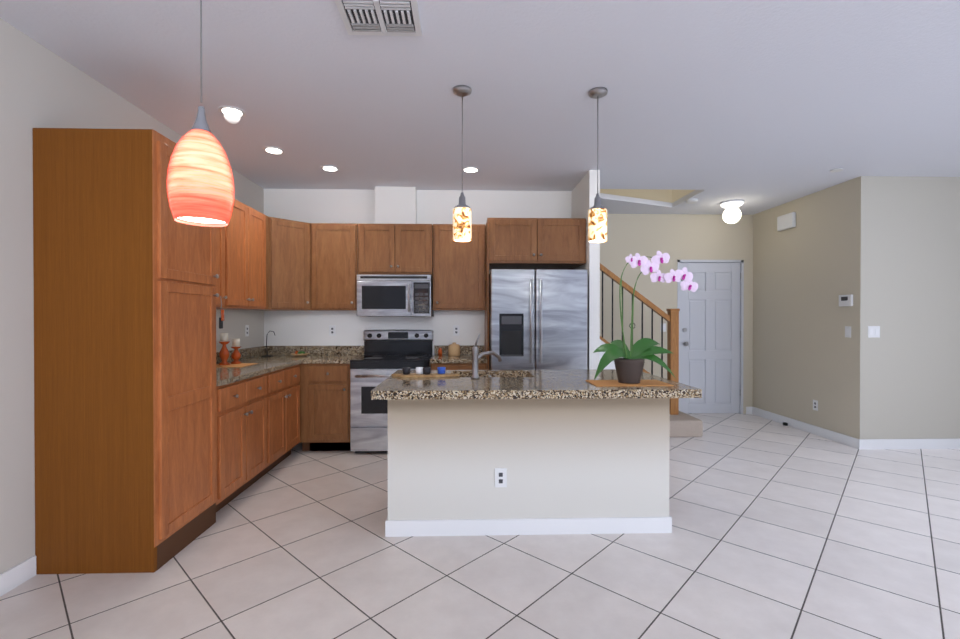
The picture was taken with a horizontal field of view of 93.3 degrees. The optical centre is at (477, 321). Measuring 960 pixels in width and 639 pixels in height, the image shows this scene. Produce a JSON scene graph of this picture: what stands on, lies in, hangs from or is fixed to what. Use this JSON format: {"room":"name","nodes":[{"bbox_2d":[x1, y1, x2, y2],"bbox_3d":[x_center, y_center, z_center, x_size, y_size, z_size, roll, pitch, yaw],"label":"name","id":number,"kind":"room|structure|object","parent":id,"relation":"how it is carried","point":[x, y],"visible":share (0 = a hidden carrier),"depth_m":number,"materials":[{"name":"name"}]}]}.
{"room":"kitchen","nodes":[
{"label":"kitchen","id":0,"kind":"room"},
{"bbox_2d":[0,18,263,573],"bbox_3d":[-2.277,-0.062,0.867,0.100,2.740,8.450,0,0,-2],"label":"wall","id":1,"kind":"structure","parent":0,"point":[41,86],"depth_m":2.27,"materials":[{"name":"beige paint"}]},
{"bbox_2d":[0,556,35,596],"bbox_3d":[-2.181,1.267,-0.512,0.012,0.100,5.670,0,0,-2],"label":"baseboard","id":2,"kind":"structure","parent":1,"relation":"attached to","point":[17,575],"depth_m":2.22,"materials":[{"name":"white"}]},
{"bbox_2d":[221,210,232,307],"bbox_3d":[-2.131,-0.557,3.271,0.328,0.900,0.734,0,0,-2],"label":"upper cabinet","id":3,"kind":"object","parent":1,"relation":"attached to","point":[226,231],"depth_m":3.59,"materials":[{"name":"brown wood"}]},
{"bbox_2d":[222,199,252,309],"bbox_3d":[-2.144,-0.560,3.743,0.328,0.900,0.503,0,0,-2],"label":"upper cabinet","id":4,"kind":"object","parent":1,"relation":"attached to","point":[242,213],"depth_m":3.85,"materials":[{"name":"brown wood"}]},
{"bbox_2d":[245,325,248,336],"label":"outlet","id":5,"kind":"object","parent":1,"relation":"attached to","point":[246,326],"depth_m":4.58,"materials":[{"name":"white plastic"}]},
{"bbox_2d":[253,209,268,310],"bbox_3d":[-2.154,-0.563,4.089,0.328,0.900,0.430,0,0,-2],"label":"upper cabinet","id":6,"kind":"object","parent":1,"relation":"attached to","point":[260,221],"depth_m":4.19,"materials":[{"name":"brown wood"}]},
{"bbox_2d":[264,170,599,368],"bbox_3d":[-0.579,-0.087,4.728,3.518,2.740,0.830,0,0,-2],"label":"wall","id":7,"kind":"structure","parent":0,"point":[395,205],"depth_m":5.01,"materials":[{"name":"white paint"}]},
{"bbox_2d":[269,217,316,310],"bbox_3d":[-1.995,-0.566,4.693,0.681,0.900,0.607,0,0,-2],"label":"upper cabinet","id":8,"kind":"object","parent":7,"relation":"attached to","point":[292,244],"depth_m":4.55,"materials":[{"name":"brown wood"}]},
{"bbox_2d":[329,325,335,335],"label":"outlet","id":9,"kind":"object","parent":7,"relation":"attached to","point":[332,328],"depth_m":5.01,"materials":[{"name":"white plastic"}]},
{"bbox_2d":[317,223,356,310],"bbox_3d":[-1.515,-0.567,4.824,0.536,0.900,0.373,0,0,-2],"label":"upper cabinet","id":10,"kind":"object","parent":7,"relation":"attached to","point":[336,242],"depth_m":4.69,"materials":[{"name":"brown wood"}]},
{"bbox_2d":[357,224,400,274],"bbox_3d":[-1.019,-0.755,4.860,0.444,0.525,0.327,0,0,-2],"label":"upper cabinet","id":11,"kind":"object","parent":7,"relation":"attached to","point":[378,245],"depth_m":4.70,"materials":[{"name":"brown wood"}]},
{"bbox_2d":[357,275,433,316],"bbox_3d":[-0.855,-0.266,4.803,0.758,0.427,0.452,0,0,-2],"label":"microwave","id":12,"kind":"object","parent":11,"relation":"attached to","point":[394,295],"visible":1,"depth_m":4.63,"materials":[{"name":"silver metal"}]},
{"bbox_2d":[401,224,432,276],"bbox_3d":[-0.695,-0.755,4.869,0.444,0.525,0.327,0,0,-2],"label":"upper cabinet","id":13,"kind":"object","parent":7,"relation":"attached to","point":[416,239],"depth_m":4.71,"materials":[{"name":"brown wood"}]},
{"bbox_2d":[453,325,459,335],"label":"outlet","id":14,"kind":"object","parent":7,"relation":"attached to","point":[456,328],"depth_m":5.05,"materials":[{"name":"white plastic"}]},
{"bbox_2d":[433,224,488,311],"bbox_3d":[-0.192,-0.568,4.885,0.550,0.900,0.327,0,0,-2],"label":"upper cabinet","id":15,"kind":"object","parent":7,"relation":"attached to","point":[460,274],"depth_m":4.73,"materials":[{"name":"brown wood"}]},
{"bbox_2d":[485,218,544,269],"bbox_3d":[0.365,-0.795,4.744,0.546,0.444,0.637,0,0,-2],"label":"upper cabinet","id":16,"kind":"object","parent":7,"relation":"attached to","point":[510,243],"depth_m":4.43,"materials":[{"name":"brown wood"}]},
{"bbox_2d":[537,218,585,268],"bbox_3d":[0.791,-0.795,4.757,0.546,0.444,0.637,0,0,-2],"label":"upper cabinet","id":17,"kind":"object","parent":7,"relation":"attached to","point":[565,238],"depth_m":4.45,"materials":[{"name":"brown wood"}]},
{"bbox_2d":[0,413,959,638],"bbox_3d":[1.919,1.334,1.532,8.526,0.060,9.520,0,0,-2],"label":"floor","id":18,"kind":"structure","parent":0,"point":[780,531],"depth_m":2.39,"materials":[{"name":"tile"}]},
{"bbox_2d":[33,128,220,573],"bbox_3d":[-1.967,0.154,2.619,0.618,2.286,0.580,0,0,-2],"label":"tall cabinet","id":19,"kind":"object","parent":18,"relation":"on","point":[156,448],"depth_m":2.33,"materials":[{"name":"brown wood"}]},
{"bbox_2d":[219,296,223,328],"bbox_3d":[-1.615,-0.057,2.864,0.016,0.205,0.040,0,0,-2],"label":"keys","id":20,"kind":"object","parent":19,"relation":"hanging from","point":[221,319],"visible":1,"depth_m":2.86,"materials":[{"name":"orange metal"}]},
{"bbox_2d":[221,377,252,508],"bbox_3d":[-1.981,0.856,3.132,0.618,0.875,0.431,0,0,-2],"label":"base cabinet","id":21,"kind":"object","parent":18,"relation":"on","point":[236,397],"depth_m":3.17,"materials":[{"name":"brown wood"}]},
{"bbox_2d":[253,373,272,482],"bbox_3d":[-1.990,0.854,3.442,0.618,0.875,0.432,0,0,-2],"label":"base cabinet","id":22,"kind":"object","parent":18,"relation":"on","point":[262,390],"depth_m":3.58,"materials":[{"name":"brown wood"}]},
{"bbox_2d":[269,367,288,467],"bbox_3d":[-2.003,0.851,3.871,0.618,0.875,0.426,0,0,-2],"label":"base cabinet","id":23,"kind":"object","parent":18,"relation":"on","point":[277,378],"depth_m":3.89,"materials":[{"name":"brown wood"}]},
{"bbox_2d":[285,364,308,457],"bbox_3d":[-1.987,0.849,4.195,0.668,0.875,0.466,0,0,-2],"label":"base cabinet","id":24,"kind":"object","parent":18,"relation":"on","point":[297,376],"depth_m":4.31,"materials":[{"name":"brown wood"}]},
{"bbox_2d":[309,364,350,450],"bbox_3d":[-1.491,0.846,4.711,0.494,0.875,0.617,0,0,-2],"label":"base cabinet","id":25,"kind":"object","parent":18,"relation":"on","point":[329,384],"depth_m":4.41,"materials":[{"name":"brown wood"}]},
{"bbox_2d":[216,346,310,385],"bbox_3d":[-1.999,0.343,3.957,0.630,0.138,2.090,0,0,-2],"label":"countertop","id":26,"kind":"structure","parent":25,"relation":"on","point":[281,357],"depth_m":4.12,"materials":[{"name":"stone"}]},
{"bbox_2d":[216,333,257,366],"bbox_3d":[-2.098,0.237,3.856,0.320,0.273,0.311,0,0,-2],"label":"candle holders","id":27,"kind":"object","parent":26,"relation":"on","point":[224,353],"visible":1,"depth_m":3.86,"materials":[{"name":"brown wood"}]},
{"bbox_2d":[261,331,274,356],"bbox_3d":[-2.197,0.232,4.778,0.143,0.272,0.110,0,0,-2],"label":"wire stand","id":28,"kind":"object","parent":26,"relation":"on","point":[266,346],"visible":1,"depth_m":4.77,"materials":[{"name":"black metal"}]},
{"bbox_2d":[291,351,309,355],"bbox_3d":[-1.875,0.340,4.808,0.190,0.056,0.187,0,0,-2],"label":"plate","id":29,"kind":"object","parent":26,"relation":"on","point":[299,353],"visible":1,"depth_m":4.78,"materials":[{"name":"brown"}]},
{"bbox_2d":[300,346,363,363],"bbox_3d":[-1.473,0.339,4.704,0.466,0.138,0.628,0,0,-2],"label":"countertop","id":30,"kind":"structure","parent":25,"relation":"on","point":[318,354],"depth_m":4.99,"materials":[{"name":"stone"}]},
{"bbox_2d":[350,330,432,452],"bbox_3d":[-0.851,0.689,4.661,0.762,1.190,0.717,0,0,-2],"label":"range","id":31,"kind":"object","parent":18,"relation":"on","point":[387,354],"visible":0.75,"depth_m":4.36,"materials":[{"name":"silver metal"}]},
{"bbox_2d":[431,363,464,369],"bbox_3d":[-0.296,0.846,4.746,0.337,0.875,0.617,0,0,-2],"label":"base cabinet","id":32,"kind":"object","parent":18,"relation":"on","point":[449,366],"depth_m":4.44,"materials":[{"name":"brown wood"}]},
{"bbox_2d":[465,360,488,369],"bbox_3d":[-0.081,0.846,4.752,0.337,0.875,0.617,0,0,-2],"label":"base cabinet","id":33,"kind":"object","parent":18,"relation":"on","point":[468,366],"depth_m":4.45,"materials":[{"name":"brown wood"}]},
{"bbox_2d":[430,345,486,362],"bbox_3d":[-0.189,0.338,4.741,0.554,0.138,0.628,0,0,-2],"label":"countertop","id":34,"kind":"structure","parent":33,"relation":"on","point":[465,356],"depth_m":4.77,"materials":[{"name":"stone"}]},
{"bbox_2d":[438,348,441,355],"bbox_3d":[-0.396,0.325,4.861,0.044,0.085,0.044,0,0,-2],"label":"spice jar","id":35,"kind":"object","parent":34,"relation":"on","point":[440,352],"visible":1,"depth_m":4.84,"materials":[{"name":"orange glass"}]},
{"bbox_2d":[448,342,459,355],"bbox_3d":[-0.246,0.297,4.885,0.130,0.140,0.130,0,0,-2],"label":"canister","id":36,"kind":"object","parent":34,"relation":"on","point":[453,348],"visible":1,"depth_m":4.83,"materials":[{"name":"brown ceramic"}]},
{"bbox_2d":[385,397,674,536],"bbox_3d":[0.310,0.862,3.122,1.746,0.864,0.743,0,0,-2],"label":"kitchen island","id":37,"kind":"object","parent":18,"relation":"on","point":[474,451],"depth_m":2.76,"materials":[{"name":"paint"}]},
{"bbox_2d":[371,369,701,400],"bbox_3d":[0.326,0.405,3.036,1.856,0.049,1.012,0,0,-2],"label":"island countertop","id":38,"kind":"structure","parent":37,"relation":"on","point":[474,384],"depth_m":2.66,"materials":[{"name":"brown stone"}]},
{"bbox_2d":[392,367,459,377],"bbox_3d":[-0.355,0.348,3.120,0.472,0.061,0.123,0,0,-2],"label":"tray","id":39,"kind":"object","parent":38,"relation":"on","point":[423,372],"visible":1,"depth_m":3.10,"materials":[{"name":"brown wood"}]},
{"bbox_2d":[585,251,697,385],"bbox_3d":[1.024,-0.025,2.818,0.652,0.811,0.299,0,0,-2],"label":"orchid","id":40,"kind":"object","parent":38,"relation":"on","point":[629,365],"visible":1,"depth_m":2.76,"materials":[{"name":"green plant"}]},
{"bbox_2d":[489,269,587,369],"bbox_3d":[0.576,0.396,4.617,0.912,1.776,0.863,0,0,-2],"label":"fridge","id":41,"kind":"object","parent":18,"relation":"on","point":[538,319],"visible":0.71,"depth_m":4.25,"materials":[{"name":"grey metal"}]},
{"bbox_2d":[600,263,702,436],"bbox_3d":[0.590,0.059,5.547,3.790,2.438,1.198,0,0,-2],"label":"staircase","id":42,"kind":"structure","parent":18,"relation":"on","point":[681,424],"depth_m":5.29,"materials":[{"name":"wood"}]},
{"bbox_2d":[0,0,959,214],"bbox_3d":[1.919,-1.466,1.514,8.526,0.060,9.520,0,0,-2],"label":"ceiling","id":43,"kind":"structure","parent":0,"point":[757,106],"depth_m":2.81,"materials":[{"name":"white paint"}]},
{"bbox_2d":[166,0,234,226],"bbox_3d":[-0.762,-0.855,1.251,0.161,1.160,0.161,0,0,-2],"label":"pendant light","id":44,"kind":"object","parent":43,"relation":"hanging from","point":[200,186],"visible":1,"depth_m":1.20,"materials":[{"name":"orange glass"}]},
{"bbox_2d":[218,106,245,117],"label":"recessed light","id":45,"kind":"object","parent":43,"relation":"in","point":[232,111],"depth_m":3.11,"materials":[{"name":"white"}]},
{"bbox_2d":[263,146,284,153],"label":"recessed light","id":46,"kind":"object","parent":43,"relation":"in","point":[269,149],"depth_m":3.83,"materials":[{"name":"white"}]},
{"bbox_2d":[321,165,338,171],"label":"recessed light","id":47,"kind":"object","parent":43,"relation":"in","point":[330,168],"depth_m":4.29,"materials":[{"name":"white"}]},
{"bbox_2d":[335,0,421,35],"bbox_3d":[-0.455,-1.432,2.127,0.365,0.015,0.280,0,0,-2],"label":"ceiling vent","id":48,"kind":"object","parent":43,"relation":"in","point":[384,17],"visible":1,"depth_m":2.13,"materials":[{"name":"white metal"}]},
{"bbox_2d":[453,85,471,241],"bbox_3d":[-0.093,-0.975,2.830,0.120,0.940,0.120,0,0,-2],"label":"pendant light","id":49,"kind":"object","parent":43,"relation":"hanging from","point":[462,221],"visible":1,"depth_m":2.79,"materials":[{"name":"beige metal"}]},
{"bbox_2d":[463,167,479,172],"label":"recessed light","id":50,"kind":"object","parent":43,"relation":"in","point":[466,169],"depth_m":4.32,"materials":[{"name":"white"}]},
{"bbox_2d":[588,87,607,242],"bbox_3d":[0.759,-0.975,2.855,0.120,0.940,0.120,0,0,-2],"label":"pendant light","id":51,"kind":"object","parent":43,"relation":"hanging from","point":[597,222],"visible":1,"depth_m":2.82,"materials":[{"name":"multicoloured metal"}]},
{"bbox_2d":[686,198,697,203],"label":"smoke detector","id":52,"kind":"object","parent":43,"relation":"in","point":[689,201],"depth_m":5.40,"materials":[{"name":"white plastic"}]},
{"bbox_2d":[720,199,743,208],"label":"recessed light","id":53,"kind":"object","parent":43,"relation":"in","point":[729,204],"depth_m":5.49,"materials":[{"name":"white"}]},
{"bbox_2d":[830,168,842,172],"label":"recessed light","id":54,"kind":"object","parent":43,"relation":"in","point":[838,169],"depth_m":4.34,"materials":[{"name":"white"}]},
{"bbox_2d":[600,189,693,202],"bbox_3d":[1.909,-1.966,5.403,1.320,0.890,0.900,0,0,-2],"label":"ceiling","id":55,"kind":"structure","parent":0,"point":[667,195],"depth_m":5.81,"materials":[{"name":"beige paint"}]},
{"bbox_2d":[600,214,752,413],"bbox_3d":[0.708,-0.096,6.194,6.376,2.740,0.112,0,0,-2],"label":"wall","id":56,"kind":"structure","parent":0,"point":[675,237],"depth_m":6.20,"materials":[{"name":"beige paint"}]},
{"bbox_2d":[677,260,743,413],"bbox_3d":[3.200,0.214,6.267,0.920,2.120,0.095,0,0,-2],"label":"door","id":57,"kind":"structure","parent":56,"relation":"attached to","point":[711,313],"depth_m":6.24,"materials":[{"name":"white wood"}]},
{"bbox_2d":[682,273,740,395],"bbox_3d":[3.223,0.179,6.195,0.812,1.690,0.079,0,0,-2],"label":"door hardware","id":58,"kind":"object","parent":57,"relation":"attached to","point":[685,343],"depth_m":6.20,"materials":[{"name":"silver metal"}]},
{"bbox_2d":[753,176,860,438],"bbox_3d":[3.869,-0.091,5.446,0.100,2.740,1.790,0,0,-2],"label":"wall","id":59,"kind":"structure","parent":0,"point":[806,274],"depth_m":5.20,"materials":[{"name":"beige paint"}]},
{"bbox_2d":[777,212,795,230],"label":"door chime","id":60,"kind":"object","parent":59,"relation":"attached to","point":[786,221],"depth_m":5.52,"materials":[{"name":"white plastic"}]},
{"bbox_2d":[752,407,860,449],"bbox_3d":[3.815,1.229,5.397,0.012,0.100,1.702,0,0,-2],"label":"baseboard","id":61,"kind":"structure","parent":59,"relation":"attached to","point":[850,441],"depth_m":5.17,"materials":[{"name":"white wood"}]},
{"bbox_2d":[813,400,817,410],"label":"outlet","id":62,"kind":"object","parent":59,"relation":"attached to","point":[815,403],"depth_m":5.12,"materials":[{"name":"white plastic"}]},
{"bbox_2d":[839,294,852,306],"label":"thermostat","id":63,"kind":"object","parent":59,"relation":"attached to","point":[844,300],"depth_m":4.69,"materials":[{"name":"white plastic"}]},
{"bbox_2d":[845,326,850,337],"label":"light switch","id":64,"kind":"object","parent":59,"relation":"attached to","point":[847,328],"depth_m":4.68,"materials":[{"name":"white plastic"}]},
{"bbox_2d":[860,176,959,448],"bbox_3d":[4.968,-0.086,4.627,2.250,2.740,0.112,0,0,-2],"label":"wall","id":65,"kind":"structure","parent":0,"point":[910,307],"depth_m":4.57,"materials":[{"name":"beige paint"}]},
{"bbox_2d":[868,326,879,337],"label":"light switch","id":66,"kind":"object","parent":65,"relation":"attached to","point":[873,331],"depth_m":4.55,"materials":[{"name":"white plastic"}]}
]}

